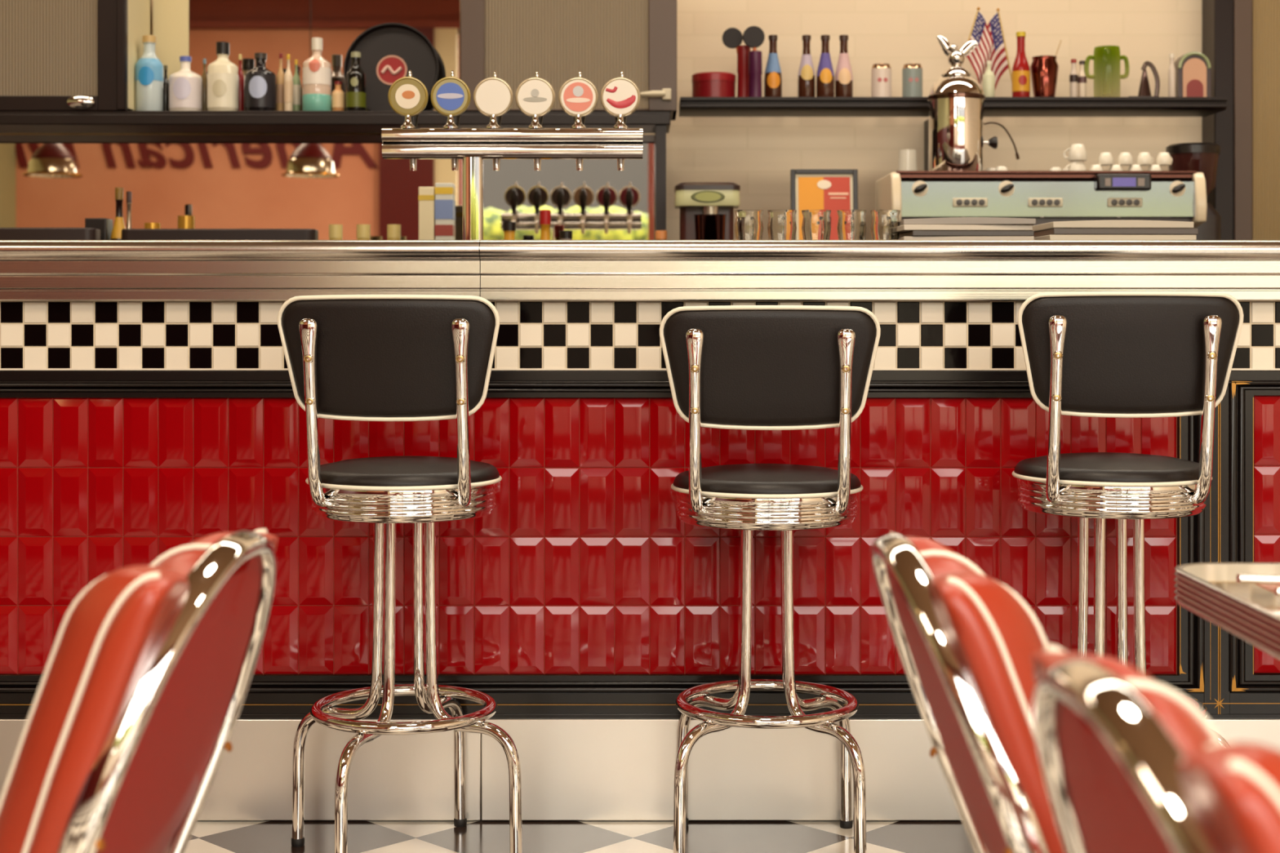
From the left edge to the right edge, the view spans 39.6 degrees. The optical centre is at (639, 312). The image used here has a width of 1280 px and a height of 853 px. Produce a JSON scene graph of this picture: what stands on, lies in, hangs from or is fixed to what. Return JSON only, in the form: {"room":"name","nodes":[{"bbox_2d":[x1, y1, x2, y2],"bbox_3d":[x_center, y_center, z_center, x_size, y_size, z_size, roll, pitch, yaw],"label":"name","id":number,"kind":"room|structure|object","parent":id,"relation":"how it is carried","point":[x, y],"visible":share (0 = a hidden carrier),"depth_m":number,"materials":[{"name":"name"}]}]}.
{"room":"bar","nodes":[
{"label":"bar","id":0,"kind":"room"},
{"bbox_2d":[184,820,973,852],"bbox_3d":[-0.050,1.140,2.060,10.500,0.100,9.120,0,0,0],"label":"floor","id":1,"kind":"structure","parent":0,"point":[207,836],"depth_m":3.69,"materials":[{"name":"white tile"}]},
{"bbox_2d":[0,528,278,852],"bbox_3d":[-0.689,0.654,1.796,0.621,0.869,0.427,0,0,5],"label":"chair","id":2,"kind":"object","parent":1,"relation":"on","point":[135,709],"visible":1,"depth_m":1.65,"materials":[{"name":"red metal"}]},
{"bbox_2d":[277,294,522,852],"bbox_3d":[-0.491,0.528,3.503,0.460,1.125,0.461,0,0,-22],"label":"bar stool","id":3,"kind":"object","parent":1,"relation":"on","point":[360,357],"visible":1,"depth_m":3.38,"materials":[{"name":"silver metal"}]},
{"bbox_2d":[0,301,1279,820],"bbox_3d":[0.100,0.533,4.062,4.800,1.116,0.516,0,0,0],"label":"bar counter","id":4,"kind":"object","parent":1,"relation":"on","point":[584,605],"depth_m":3.82,"materials":[{"name":"red tile"}]},
{"bbox_2d":[0,240,1279,301],"bbox_3d":[0.100,-0.090,4.218,4.800,0.130,0.904,0,0,0],"label":"countertop","id":5,"kind":"structure","parent":4,"relation":"on","point":[31,270],"depth_m":3.78,"materials":[{"name":"silver metal"}]},
{"bbox_2d":[381,70,642,239],"bbox_3d":[-0.315,-0.379,4.438,0.644,0.448,0.156,0,0,0],"label":"tower","id":6,"kind":"object","parent":5,"relation":"on","point":[407,96],"visible":0.98,"depth_m":4.40,"materials":[{"name":"silver metal"}]},
{"bbox_2d":[409,114,418,170],"bbox_3d":[-0.575,-0.467,4.483,0.036,0.212,0.066,0,0,0],"label":"tap","id":7,"kind":"object","parent":6,"relation":"on","point":[415,118],"depth_m":4.50,"materials":[{"name":"silver metal"}]},
{"bbox_2d":[451,114,460,170],"bbox_3d":[-0.469,-0.467,4.483,0.036,0.212,0.066,0,0,0],"label":"tap","id":8,"kind":"object","parent":6,"relation":"on","point":[456,119],"depth_m":4.50,"materials":[{"name":"silver metal"}]},
{"bbox_2d":[493,115,502,170],"bbox_3d":[-0.364,-0.467,4.483,0.036,0.212,0.066,0,0,0],"label":"tap","id":9,"kind":"object","parent":6,"relation":"on","point":[495,162],"depth_m":4.50,"materials":[{"name":"silver metal"}]},
{"bbox_2d":[530,115,543,170],"bbox_3d":[-0.260,-0.467,4.483,0.036,0.212,0.066,0,0,0],"label":"tap","id":10,"kind":"object","parent":6,"relation":"on","point":[537,162],"depth_m":4.50,"materials":[{"name":"silver metal"}]},
{"bbox_2d":[573,115,586,170],"bbox_3d":[-0.153,-0.467,4.483,0.036,0.212,0.066,0,0,0],"label":"tap","id":11,"kind":"object","parent":6,"relation":"on","point":[579,162],"depth_m":4.50,"materials":[{"name":"silver metal"}]},
{"bbox_2d":[614,116,626,170],"bbox_3d":[-0.049,-0.467,4.483,0.036,0.212,0.066,0,0,0],"label":"tap","id":12,"kind":"object","parent":6,"relation":"on","point":[620,162],"depth_m":4.50,"materials":[{"name":"silver metal"}]},
{"bbox_2d":[733,209,763,239],"bbox_3d":[0.266,-0.203,4.364,0.072,0.096,0.080,0,0,-19],"label":"glass mug","id":13,"kind":"object","parent":5,"relation":"on","point":[748,224],"visible":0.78,"depth_m":4.33,"materials":[{"name":"clear glass"}]},
{"bbox_2d":[767,209,796,239],"bbox_3d":[0.347,-0.203,4.364,0.072,0.096,0.080,0,0,-27],"label":"glass mug","id":14,"kind":"object","parent":5,"relation":"on","point":[781,225],"visible":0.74,"depth_m":4.33,"materials":[{"name":"clear glass"}]},
{"bbox_2d":[801,209,831,239],"bbox_3d":[0.436,-0.203,4.362,0.080,0.096,0.072,0,0,-23],"label":"glass mug","id":15,"kind":"object","parent":5,"relation":"on","point":[815,225],"visible":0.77,"depth_m":4.33,"materials":[{"name":"clear glass"}]},
{"bbox_2d":[836,209,866,239],"bbox_3d":[0.517,-0.203,4.363,0.072,0.096,0.080,0,0,-29],"label":"glass mug","id":16,"kind":"object","parent":5,"relation":"on","point":[851,224],"visible":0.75,"depth_m":4.33,"materials":[{"name":"clear glass"}]},
{"bbox_2d":[871,209,900,239],"bbox_3d":[0.601,-0.203,4.364,0.072,0.096,0.080,0,0,-17],"label":"glass mug","id":17,"kind":"object","parent":5,"relation":"on","point":[884,223],"visible":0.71,"depth_m":4.33,"materials":[{"name":"clear glass"}]},
{"bbox_3d":[0.801,-0.162,4.335,0.298,0.013,0.210,0,0,-1],"label":"magazine","id":18,"kind":"object","parent":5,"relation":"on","visible":0},
{"bbox_2d":[897,235,1034,239],"bbox_3d":[0.785,-0.176,4.335,0.309,0.013,0.210,0,0,1],"label":"magazine","id":19,"kind":"object","parent":18,"relation":"on","point":[905,237],"visible":0.54,"depth_m":4.23,"materials":[{"name":"white paper"}]},
{"bbox_2d":[898,230,1034,238],"bbox_3d":[0.791,-0.189,4.335,0.290,0.013,0.210,0,0,-1],"label":"magazine","id":20,"kind":"object","parent":19,"relation":"on","point":[914,233],"visible":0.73,"depth_m":4.23,"materials":[{"name":"paper"}]},
{"bbox_2d":[896,224,1032,234],"bbox_3d":[0.778,-0.203,4.335,0.309,0.013,0.210,0,0,-2],"label":"magazine","id":21,"kind":"object","parent":20,"relation":"on","point":[905,228],"visible":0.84,"depth_m":4.23,"materials":[{"name":"white paper"}]},
{"bbox_2d":[899,217,1035,226],"bbox_3d":[0.791,-0.219,4.335,0.313,0.017,0.210,0,0,4],"label":"magazine","id":22,"kind":"object","parent":21,"relation":"on","point":[951,220],"visible":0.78,"depth_m":4.23,"materials":[{"name":"paper"}]},
{"bbox_3d":[1.134,-0.163,4.335,0.324,0.015,0.210,0,0,2],"label":"magazine","id":23,"kind":"object","parent":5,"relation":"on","visible":0},
{"bbox_2d":[1034,235,1195,239],"bbox_3d":[1.148,-0.178,4.335,0.351,0.015,0.210,0,0,-1],"label":"magazine","id":24,"kind":"object","parent":23,"relation":"on","point":[1046,237],"visible":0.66,"depth_m":4.23,"materials":[{"name":"beige paint"}]},
{"bbox_2d":[1034,228,1198,237],"bbox_3d":[1.155,-0.194,4.335,0.345,0.015,0.210,0,0,-1],"label":"magazine","id":25,"kind":"object","parent":24,"relation":"on","point":[1051,231],"visible":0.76,"depth_m":4.23,"materials":[{"name":"grey paper"}]},
{"bbox_2d":[1032,220,1193,231],"bbox_3d":[1.148,-0.211,4.335,0.338,0.019,0.210,0,0,-2],"label":"magazine","id":26,"kind":"object","parent":25,"relation":"on","point":[1079,224],"visible":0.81,"depth_m":4.23,"materials":[{"name":"paper"}]},
{"bbox_2d":[659,305,880,852],"bbox_3d":[0.256,0.538,3.584,0.441,1.105,0.435,0,0,0],"label":"bar stool","id":27,"kind":"object","parent":1,"relation":"on","point":[744,367],"visible":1,"depth_m":3.43,"materials":[{"name":"silver metal"}]},
{"bbox_2d":[871,532,1065,852],"bbox_3d":[0.543,0.654,1.755,0.621,0.869,0.427,0,0,-1],"label":"chair","id":28,"kind":"object","parent":1,"relation":"on","point":[965,641],"visible":0.84,"depth_m":1.60,"materials":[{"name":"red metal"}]},
{"bbox_2d":[1012,291,1243,742],"bbox_3d":[0.925,0.525,3.537,0.432,1.131,0.439,0,0,-6],"label":"bar stool","id":29,"kind":"object","parent":1,"relation":"on","point":[1108,354],"visible":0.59,"depth_m":3.39,"materials":[{"name":"silver metal"}]},
{"bbox_2d":[1030,644,1279,852],"bbox_3d":[0.571,0.654,1.121,0.621,0.869,0.427,0,0,-4],"label":"chair","id":30,"kind":"object","parent":1,"relation":"on","point":[1130,764],"visible":1,"depth_m":1.06,"materials":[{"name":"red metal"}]},
{"bbox_2d":[1174,562,1279,659],"bbox_3d":[1.082,0.710,1.645,0.789,0.761,1.403,0,0,0],"label":"table","id":31,"kind":"object","parent":1,"relation":"on","point":[1211,591],"visible":1,"depth_m":2.13,"materials":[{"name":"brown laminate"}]},
{"bbox_2d":[1235,573,1279,595],"bbox_3d":[0.835,0.318,2.035,0.270,0.024,0.103,0,0,0],"label":"condiment caddy","id":32,"kind":"object","parent":31,"relation":"on","point":[1241,578],"visible":1,"depth_m":2.07,"materials":[{"name":"silver metal"}]},
{"bbox_3d":[0.050,0.560,6.020,4.940,1.060,0.880,0,0,0],"label":"countertop","id":33,"kind":"structure","parent":1,"relation":"on","visible":0},
{"bbox_2d":[0,227,100,239],"bbox_3d":[-1.937,-0.120,5.700,0.400,0.302,0.100,0,0,0],"label":"bin","id":34,"kind":"object","parent":33,"relation":"on","point":[6,233],"visible":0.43,"depth_m":5.65,"materials":[{"name":"black paint"}]},
{"bbox_2d":[84,217,112,239],"bbox_3d":[-1.780,-0.140,5.850,0.070,0.340,0.080,0,0,0],"label":"box","id":35,"kind":"object","parent":33,"relation":"on","point":[104,224],"visible":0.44,"depth_m":5.81,"materials":[{"name":"black paint"}]},
{"bbox_2d":[110,187,125,239],"bbox_3d":[-1.714,-0.191,5.850,0.056,0.442,0.056,0,0,23],"label":"sauce bottle","id":36,"kind":"object","parent":33,"relation":"on","point":[116,234],"visible":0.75,"depth_m":5.84,"materials":[{"name":"black paint"}]},
{"bbox_2d":[177,215,194,228],"bbox_3d":[-1.494,-0.144,5.850,0.061,0.349,0.061,0,0,0],"label":"jar","id":37,"kind":"object","parent":33,"relation":"on","point":[183,221],"visible":0.23,"depth_m":5.83,"materials":[{"name":"beige paint"}]},
{"bbox_2d":[121,228,318,239],"bbox_3d":[-1.345,-0.119,5.700,0.620,0.298,0.100,0,0,0],"label":"bin","id":38,"kind":"object","parent":33,"relation":"on","point":[126,233],"visible":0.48,"depth_m":5.65,"materials":[{"name":"black paint"}]},
{"bbox_2d":[417,186,435,239],"bbox_3d":[-0.692,-0.189,5.800,0.051,0.439,0.082,0,0,0],"label":"carton","id":39,"kind":"object","parent":33,"relation":"on","point":[426,197],"visible":0.41,"depth_m":5.76,"materials":[{"name":"white cardboard"}]},
{"bbox_2d":[435,182,455,239],"bbox_3d":[-0.636,-0.195,5.800,0.058,0.451,0.082,0,0,0],"label":"carton","id":40,"kind":"object","parent":33,"relation":"on","point":[445,193],"visible":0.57,"depth_m":5.76,"materials":[{"name":"white cardboard"}]},
{"bbox_2d":[502,221,515,239],"bbox_3d":[-0.426,-0.133,5.800,0.050,0.327,0.050,0,0,0],"label":"sauce bottle","id":41,"kind":"object","parent":33,"relation":"on","point":[508,227],"visible":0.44,"depth_m":5.78,"materials":[{"name":"orange paint"}]},
{"bbox_2d":[539,209,551,239],"bbox_3d":[-0.309,-0.153,5.800,0.043,0.366,0.043,0,0,0],"label":"sauce bottle","id":42,"kind":"object","parent":33,"relation":"on","point":[544,215],"visible":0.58,"depth_m":5.79,"materials":[{"name":"orange paint"}]},
{"bbox_2d":[654,125,666,239],"bbox_3d":[0.070,-0.300,6.280,0.035,0.661,0.600,0,0,0],"label":"upright","id":43,"kind":"object","parent":33,"relation":"on","point":[660,131],"visible":0.5,"depth_m":5.98,"materials":[{"name":"black wood"}]},
{"bbox_2d":[0,134,654,239],"bbox_3d":[-1.444,-0.416,6.306,2.997,0.428,0.012,0,0,0],"label":"mirror","id":44,"kind":"object","parent":43,"relation":"attached to","point":[317,182],"visible":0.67,"depth_m":6.30,"materials":[{"name":"clear glass"}]},
{"bbox_2d":[0,111,670,133],"bbox_3d":[-1.300,-0.656,6.129,2.804,0.048,0.322,0,0,0],"label":"shelf","id":45,"kind":"object","parent":43,"relation":"on","point":[11,122],"visible":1,"depth_m":5.98,"materials":[{"name":"black wood"}]},
{"bbox_2d":[0,0,151,111],"bbox_3d":[-2.243,-1.105,6.117,1.029,0.850,0.326,0,0,0],"label":"wall panel","id":46,"kind":"object","parent":45,"relation":"on","point":[55,55],"visible":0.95,"depth_m":5.99,"materials":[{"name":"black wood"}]},
{"bbox_2d":[116,0,124,109],"bbox_3d":[-1.744,-1.096,5.971,0.028,0.828,0.008,0,0,0],"label":"batten","id":47,"kind":"object","parent":46,"relation":"attached to","point":[120,3],"visible":1,"depth_m":5.97,"materials":[{"name":"black wood"}]},
{"bbox_2d":[135,35,163,111],"bbox_3d":[-1.683,-0.815,6.099,0.094,0.270,0.095,0,0,0],"label":"bottle","id":48,"kind":"object","parent":45,"relation":"on","point":[148,68],"visible":0.93,"depth_m":6.06,"materials":[{"name":"white glass"}]},
{"bbox_2d":[163,65,168,111],"bbox_3d":[-1.646,-0.770,6.170,0.032,0.179,0.032,0,0,0],"label":"bottle","id":49,"kind":"object","parent":45,"relation":"on","point":[166,82],"visible":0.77,"depth_m":6.16,"materials":[{"name":"black glass"}]},
{"bbox_2d":[152,0,189,79],"bbox_3d":[-1.663,-1.095,6.306,0.128,0.830,0.012,0,0,0],"label":"backing","id":50,"kind":"object","parent":45,"relation":"attached to","point":[171,18],"visible":0.44,"depth_m":6.30,"materials":[{"name":"beige"}]},
{"bbox_2d":[168,55,202,111],"bbox_3d":[-1.562,-0.780,6.109,0.111,0.201,0.112,0,0,0],"label":"bottle","id":51,"kind":"object","parent":45,"relation":"on","point":[185,86],"visible":0.94,"depth_m":6.07,"materials":[{"name":"beige paint"}]},
{"bbox_2d":[201,58,207,111],"bbox_3d":[-1.509,-0.780,6.160,0.030,0.201,0.030,0,0,0],"label":"bottle","id":52,"kind":"object","parent":45,"relation":"on","point":[204,77],"visible":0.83,"depth_m":6.15,"materials":[{"name":"glass"}]},
{"bbox_2d":[207,41,238,111],"bbox_3d":[-1.431,-0.804,6.099,0.105,0.248,0.106,0,0,0],"label":"bottle","id":53,"kind":"object","parent":45,"relation":"on","point":[222,73],"visible":0.92,"depth_m":6.06,"materials":[{"name":"beige paint"}]},
{"bbox_2d":[238,53,244,111],"bbox_3d":[-1.385,-0.788,6.160,0.028,0.216,0.028,0,0,0],"label":"bottle","id":54,"kind":"object","parent":45,"relation":"on","point":[241,77],"visible":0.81,"depth_m":6.15,"materials":[{"name":"red glass"}]},
{"bbox_2d":[244,52,275,111],"bbox_3d":[-1.302,-0.785,6.099,0.103,0.211,0.104,0,0,0],"label":"bottle","id":55,"kind":"object","parent":45,"relation":"on","point":[260,82],"visible":0.92,"depth_m":6.06,"materials":[{"name":"black glass"}]},
{"bbox_2d":[275,53,284,111],"bbox_3d":[-1.240,-0.788,6.140,0.032,0.216,0.032,0,0,38],"label":"bottle","id":56,"kind":"object","parent":45,"relation":"on","point":[280,76],"visible":0.86,"depth_m":6.13,"materials":[{"name":"glass"}]},
{"bbox_2d":[283,53,293,111],"bbox_3d":[-1.206,-0.783,6.100,0.032,0.207,0.032,0,0,0],"label":"bottle","id":57,"kind":"object","parent":45,"relation":"on","point":[288,77],"visible":0.89,"depth_m":6.09,"materials":[{"name":"beige glass"}]},
{"bbox_2d":[293,59,301,111],"bbox_3d":[-1.189,-0.778,6.150,0.031,0.195,0.031,0,0,0],"label":"bottle","id":58,"kind":"object","parent":45,"relation":"on","point":[296,81],"visible":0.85,"depth_m":6.14,"materials":[{"name":"glass"}]},
{"bbox_2d":[302,37,331,111],"bbox_3d":[-1.108,-0.811,6.099,0.098,0.263,0.099,0,0,0],"label":"bottle","id":59,"kind":"object","parent":45,"relation":"on","point":[317,70],"visible":0.91,"depth_m":6.06,"materials":[{"name":"beige paint"}]},
{"bbox_2d":[189,0,460,111],"bbox_3d":[-1.118,-1.095,6.306,0.958,0.830,0.012,0,0,0],"label":"mirror","id":60,"kind":"object","parent":45,"relation":"attached to","point":[273,28],"visible":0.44,"depth_m":6.30,"materials":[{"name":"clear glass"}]},
{"bbox_2d":[331,80,345,111],"bbox_3d":[-1.035,-0.737,6.100,0.045,0.114,0.045,0,0,0],"label":"bottle","id":61,"kind":"object","parent":45,"relation":"on","point":[338,95],"visible":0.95,"depth_m":6.08,"materials":[{"name":"beige glass"}]},
{"bbox_2d":[345,51,366,111],"bbox_3d":[-0.972,-0.786,6.079,0.069,0.212,0.071,0,0,0],"label":"bottle","id":62,"kind":"object","parent":45,"relation":"on","point":[355,94],"visible":0.93,"depth_m":6.05,"materials":[{"name":"black glass"}]},
{"bbox_2d":[343,22,438,111],"bbox_3d":[-0.866,-0.850,6.191,0.330,0.326,0.077,0,0,0],"label":"serving tray","id":63,"kind":"object","parent":45,"relation":"on","point":[388,51],"visible":0.74,"depth_m":6.20,"materials":[{"name":"black paint"}]},
{"bbox_2d":[460,0,676,119],"bbox_3d":[-0.240,-1.105,6.112,0.729,0.850,0.336,0,0,0],"label":"wall panel","id":64,"kind":"object","parent":45,"relation":"on","point":[557,39],"visible":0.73,"depth_m":5.99,"materials":[{"name":"brown paint"}]},
{"bbox_2d":[674,182,740,239],"bbox_3d":[0.216,-0.193,5.750,0.208,0.448,0.200,0,0,0],"label":"coffee maker","id":65,"kind":"object","parent":33,"relation":"on","point":[706,208],"visible":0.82,"depth_m":5.68,"materials":[{"name":"beige paint"}]},
{"bbox_2d":[693,213,726,239],"bbox_3d":[0.227,-0.157,5.730,0.106,0.316,0.106,0,0,0],"label":"coffee pot","id":66,"kind":"object","parent":65,"relation":"on","point":[706,226],"depth_m":5.69,"materials":[{"name":"black glass"}]},
{"bbox_2d":[790,168,857,239],"bbox_3d":[0.626,-0.229,6.048,0.228,0.520,0.116,0,0,0],"label":"framed card","id":67,"kind":"object","parent":33,"relation":"on","point":[834,190],"visible":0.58,"depth_m":6.04,"materials":[{"name":"orange paper"}]},
{"bbox_2d":[897,149,917,170],"bbox_3d":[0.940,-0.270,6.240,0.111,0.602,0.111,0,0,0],"label":"coffee cup","id":68,"kind":"object","parent":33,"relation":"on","point":[907,157],"visible":0.2,"depth_m":6.21,"materials":[{"name":"white ceramic"}]},
{"bbox_2d":[875,170,1207,228],"bbox_3d":[1.319,-0.215,5.889,1.016,0.491,0.483,0,0,0],"label":"espresso machine","id":69,"kind":"object","parent":33,"relation":"on","point":[1045,197],"visible":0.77,"depth_m":5.75,"materials":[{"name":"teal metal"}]},
{"bbox_2d":[927,35,1019,170],"bbox_3d":[1.105,-0.691,5.931,0.291,0.480,0.191,0,0,22],"label":"urn","id":70,"kind":"object","parent":69,"relation":"on","point":[956,100],"visible":0.96,"depth_m":5.88,"materials":[{"name":"silver metal"}]},
{"bbox_2d":[896,170,1196,177],"bbox_3d":[1.317,-0.449,5.938,0.972,0.022,0.364,0,0,0],"label":"tray","id":71,"kind":"object","parent":69,"relation":"on","point":[900,174],"depth_m":5.76,"materials":[{"name":"brown paint"}]},
{"bbox_2d":[1064,160,1085,170],"bbox_3d":[1.451,-0.479,5.921,0.069,0.055,0.060,0,0,17],"label":"coffee cup","id":72,"kind":"object","parent":69,"relation":"on","point":[1077,165],"visible":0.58,"depth_m":5.90,"materials":[{"name":"beige ceramic"}]},
{"bbox_2d":[1063,143,1087,161],"bbox_3d":[1.455,-0.534,5.924,0.060,0.055,0.069,0,0,-23],"label":"coffee cup","id":73,"kind":"object","parent":72,"relation":"on","point":[1077,151],"visible":1,"depth_m":5.90,"materials":[{"name":"beige ceramic"}]},
{"bbox_2d":[1165,142,1220,239],"bbox_3d":[1.972,-0.287,6.305,0.186,0.634,0.270,0,0,0],"label":"coffee grinder","id":74,"kind":"object","parent":33,"relation":"on","point":[1203,157],"visible":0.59,"depth_m":6.26,"materials":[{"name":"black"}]},
{"bbox_2d":[0,0,1201,239],"bbox_3d":[-0.050,-0.860,6.695,10.500,3.900,0.150,0,0,0],"label":"wall","id":75,"kind":"structure","parent":0,"point":[757,154],"depth_m":6.62,"materials":[{"name":"beige paint"}]},
{"bbox_2d":[679,97,1227,170],"bbox_3d":[1.099,-0.584,6.420,1.916,0.344,0.400,0,0,0],"label":"wall shelf","id":76,"kind":"object","parent":75,"relation":"attached to","point":[688,106],"visible":0.85,"depth_m":6.23,"materials":[{"name":"black wood"}]},
{"bbox_2d":[691,71,735,97],"bbox_3d":[0.264,-0.804,6.360,0.158,0.096,0.158,0,0,0],"label":"round tin","id":77,"kind":"object","parent":76,"relation":"on","point":[704,84],"visible":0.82,"depth_m":6.29,"materials":[{"name":"red paint"}]},
{"bbox_2d":[722,27,750,97],"bbox_3d":[0.344,-0.886,6.340,0.102,0.261,0.049,0,0,0],"label":"stick","id":78,"kind":"object","parent":76,"relation":"on","point":[732,37],"visible":0.85,"depth_m":6.33,"materials":[{"name":"red paint"}]},
{"bbox_2d":[742,25,764,97],"bbox_3d":[0.402,-0.885,6.280,0.078,0.258,0.048,0,0,0],"label":"bottle","id":79,"kind":"object","parent":76,"relation":"on","point":[753,37],"visible":0.95,"depth_m":6.27,"materials":[{"name":"purple glass"}]},
{"bbox_2d":[764,34,782,97],"bbox_3d":[0.474,-0.873,6.339,0.064,0.234,0.066,0,0,0],"label":"soda bottle","id":80,"kind":"object","parent":76,"relation":"on","point":[772,77],"visible":0.91,"depth_m":6.32,"materials":[{"name":"glass"}]},
{"bbox_2d":[797,34,815,97],"bbox_3d":[0.594,-0.873,6.339,0.062,0.234,0.064,0,0,0],"label":"soda bottle","id":81,"kind":"object","parent":76,"relation":"on","point":[806,81],"visible":0.95,"depth_m":6.32,"materials":[{"name":"glass"}]},
{"bbox_2d":[816,34,834,97],"bbox_3d":[0.659,-0.871,6.319,0.064,0.231,0.066,0,0,0],"label":"soda bottle","id":82,"kind":"object","parent":76,"relation":"on","point":[825,74],"visible":0.91,"depth_m":6.30,"materials":[{"name":"purple glass"}]},
{"bbox_2d":[834,34,853,97],"bbox_3d":[0.727,-0.873,6.339,0.066,0.234,0.068,0,0,0],"label":"soda bottle","id":83,"kind":"object","parent":76,"relation":"on","point":[843,79],"visible":0.94,"depth_m":6.32,"materials":[{"name":"pink glass"}]},
{"bbox_2d":[871,63,891,97],"bbox_3d":[0.861,-0.821,6.340,0.072,0.129,0.072,0,0,0],"label":"drink can","id":84,"kind":"object","parent":76,"relation":"on","point":[881,73],"visible":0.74,"depth_m":6.31,"materials":[{"name":"beige paint"}]},
{"bbox_2d":[902,63,922,97],"bbox_3d":[0.971,-0.821,6.340,0.072,0.129,0.072,0,0,0],"label":"drink can","id":85,"kind":"object","parent":76,"relation":"on","point":[912,73],"visible":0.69,"depth_m":6.31,"materials":[{"name":"grey paint"}]},
{"bbox_2d":[965,6,993,84],"bbox_3d":[1.184,-0.925,6.362,0.158,0.339,0.019,0,0,3],"label":"flag","id":86,"kind":"object","parent":76,"relation":"on","point":[980,33],"visible":0.91,"depth_m":6.36,"materials":[{"name":"multicoloured fabric"}]},
{"bbox_2d":[982,60,995,97],"bbox_3d":[1.238,-0.825,6.310,0.042,0.138,0.042,0,0,0],"label":"glass bottle","id":87,"kind":"object","parent":76,"relation":"on","point":[988,77],"visible":0.86,"depth_m":6.29,"materials":[{"name":"beige glass"}]},
{"bbox_2d":[986,8,1011,88],"bbox_3d":[1.299,-0.928,6.420,0.128,0.345,0.021,0,0,0],"label":"flag","id":88,"kind":"object","parent":76,"relation":"on","point":[998,57],"visible":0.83,"depth_m":6.42,"materials":[{"name":"multicoloured fabric"}]},
{"bbox_2d":[1011,31,1030,97],"bbox_3d":[1.354,-0.877,6.319,0.064,0.242,0.066,0,0,0],"label":"soda bottle","id":89,"kind":"object","parent":76,"relation":"on","point":[1020,73],"visible":0.94,"depth_m":6.30,"materials":[{"name":"red glass"}]},
{"bbox_2d":[1030,40,1062,97],"bbox_3d":[1.442,-0.865,6.340,0.100,0.217,0.100,0,0,45],"label":"copper mug","id":90,"kind":"object","parent":76,"relation":"on","point":[1044,69],"visible":0.81,"depth_m":6.30,"materials":[{"name":"red paint"}]},
{"bbox_2d":[1069,58,1078,97],"bbox_3d":[1.547,-0.830,6.340,0.029,0.148,0.029,0,0,19],"label":"bottle","id":91,"kind":"object","parent":76,"relation":"on","point":[1073,77],"visible":0.93,"depth_m":6.33,"materials":[{"name":"beige glass"}]},
{"bbox_2d":[1077,60,1086,97],"bbox_3d":[1.579,-0.828,6.350,0.031,0.144,0.031,0,0,19],"label":"bottle","id":92,"kind":"object","parent":76,"relation":"on","point":[1082,82],"visible":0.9,"depth_m":6.34,"materials":[{"name":"glass"}]},
{"bbox_2d":[1084,45,1129,97],"bbox_3d":[1.665,-0.852,6.340,0.140,0.191,0.093,0,0,31],"label":"mug","id":93,"kind":"object","parent":76,"relation":"on","point":[1107,59],"visible":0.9,"depth_m":6.31,"materials":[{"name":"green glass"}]},
{"bbox_2d":[1128,61,1159,97],"bbox_3d":[1.794,-0.827,6.340,0.120,0.142,0.060,0,0,0],"label":"ornament","id":94,"kind":"object","parent":76,"relation":"on","point":[1144,88],"visible":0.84,"depth_m":6.33,"materials":[{"name":"black paint"}]},
{"bbox_2d":[1168,53,1175,97],"bbox_3d":[1.888,-0.838,6.310,0.025,0.164,0.025,0,0,0],"label":"bottle","id":95,"kind":"object","parent":76,"relation":"on","point":[1171,71],"visible":0.84,"depth_m":6.30,"materials":[{"name":"beige glass"}]},
{"bbox_2d":[1173,51,1211,97],"bbox_3d":[1.968,-0.842,6.341,0.117,0.172,0.078,0,0,0],"label":"mini jukebox","id":96,"kind":"object","parent":76,"relation":"on","point":[1193,68],"visible":0.95,"depth_m":6.31,"materials":[{"name":"red paint"}]},
{"bbox_2d":[1186,79,1203,97],"bbox_3d":[1.968,-0.792,6.305,0.058,0.072,0.004,0,0,0],"label":"speaker grille","id":97,"kind":"object","parent":96,"relation":"attached to","point":[1194,86],"depth_m":6.30,"materials":[{"name":"red fabric"}]},
{"bbox_2d":[1201,0,1233,239],"bbox_3d":[2.127,-0.860,6.545,0.071,3.900,0.150,0,0,0],"label":"trim","id":98,"kind":"structure","parent":75,"relation":"attached to","point":[1217,15],"depth_m":6.47,"materials":[{"name":"black wood"}]},
{"bbox_2d":[1233,0,1252,239],"bbox_3d":[2.194,-0.860,6.540,0.066,3.900,0.160,0,0,0],"label":"trim","id":99,"kind":"structure","parent":75,"relation":"attached to","point":[1242,9],"depth_m":6.46,"materials":[{"name":"brown paint"}]},
{"bbox_2d":[1252,0,1279,239],"bbox_3d":[2.767,-0.860,6.490,1.066,3.900,0.020,0,0,0],"label":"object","id":100,"kind":"structure","parent":75,"relation":"in","point":[1265,13],"depth_m":6.48,"materials":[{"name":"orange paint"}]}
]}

